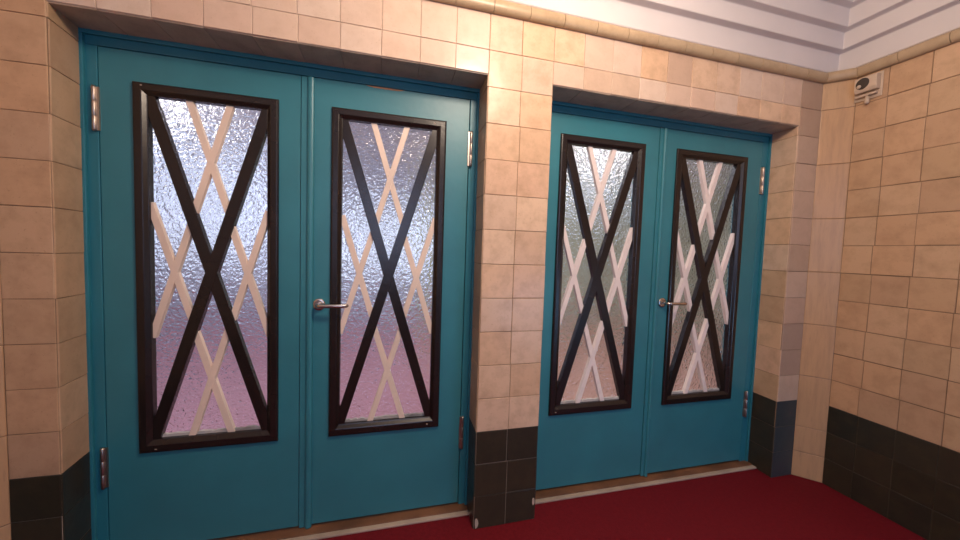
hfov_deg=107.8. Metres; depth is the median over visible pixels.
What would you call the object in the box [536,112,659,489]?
door
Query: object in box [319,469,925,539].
floor
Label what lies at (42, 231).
wall
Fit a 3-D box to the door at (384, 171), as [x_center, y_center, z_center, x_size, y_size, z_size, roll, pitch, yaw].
[-0.410,0.174,1.570,0.724,1.930,0.106,1,3,-15]
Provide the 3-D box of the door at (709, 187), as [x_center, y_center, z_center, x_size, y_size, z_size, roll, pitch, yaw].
[1.295,0.207,2.015,0.737,1.930,0.106,1,3,-15]
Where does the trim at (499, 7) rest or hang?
attached to the wall at (42, 231)
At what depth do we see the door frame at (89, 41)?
1.33 m
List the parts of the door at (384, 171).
lever, glazing frame, glass pane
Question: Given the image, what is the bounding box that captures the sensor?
[854,70,883,103]
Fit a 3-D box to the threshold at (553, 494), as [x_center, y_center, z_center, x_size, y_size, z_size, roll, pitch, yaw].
[0.933,1.175,1.995,1.486,0.013,0.147,1,3,-15]
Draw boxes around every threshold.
[208,502,468,539]
[535,460,755,503]
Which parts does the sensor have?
test knob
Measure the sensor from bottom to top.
0.150 m
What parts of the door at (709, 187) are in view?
lever, glass pane, glazing frame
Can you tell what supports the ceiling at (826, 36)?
attached to the wall at (42, 231)
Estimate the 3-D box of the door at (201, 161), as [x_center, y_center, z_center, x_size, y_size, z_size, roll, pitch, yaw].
[-1.102,0.156,1.414,0.687,1.923,0.061,1,3,-15]
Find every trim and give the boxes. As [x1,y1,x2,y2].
[0,252,11,539]
[430,0,959,83]
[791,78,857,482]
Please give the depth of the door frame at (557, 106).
2.07 m
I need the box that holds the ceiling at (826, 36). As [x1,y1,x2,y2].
[506,0,959,72]
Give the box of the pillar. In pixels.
[467,13,554,528]
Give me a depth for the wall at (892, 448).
1.69 m
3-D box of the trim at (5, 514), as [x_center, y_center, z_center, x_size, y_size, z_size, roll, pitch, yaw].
[-1.567,0.002,1.060,0.099,2.288,0.101,1,3,-15]
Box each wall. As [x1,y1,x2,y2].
[0,0,822,539]
[822,41,959,539]
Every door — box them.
[91,46,301,539]
[299,76,472,528]
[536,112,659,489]
[640,128,764,476]
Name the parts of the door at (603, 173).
glass pane, glazing frame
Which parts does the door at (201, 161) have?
glazing frame, glass pane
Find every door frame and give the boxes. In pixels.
[78,27,479,539]
[552,100,772,461]
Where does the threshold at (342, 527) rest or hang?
on the floor
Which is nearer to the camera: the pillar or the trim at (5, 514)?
the trim at (5, 514)

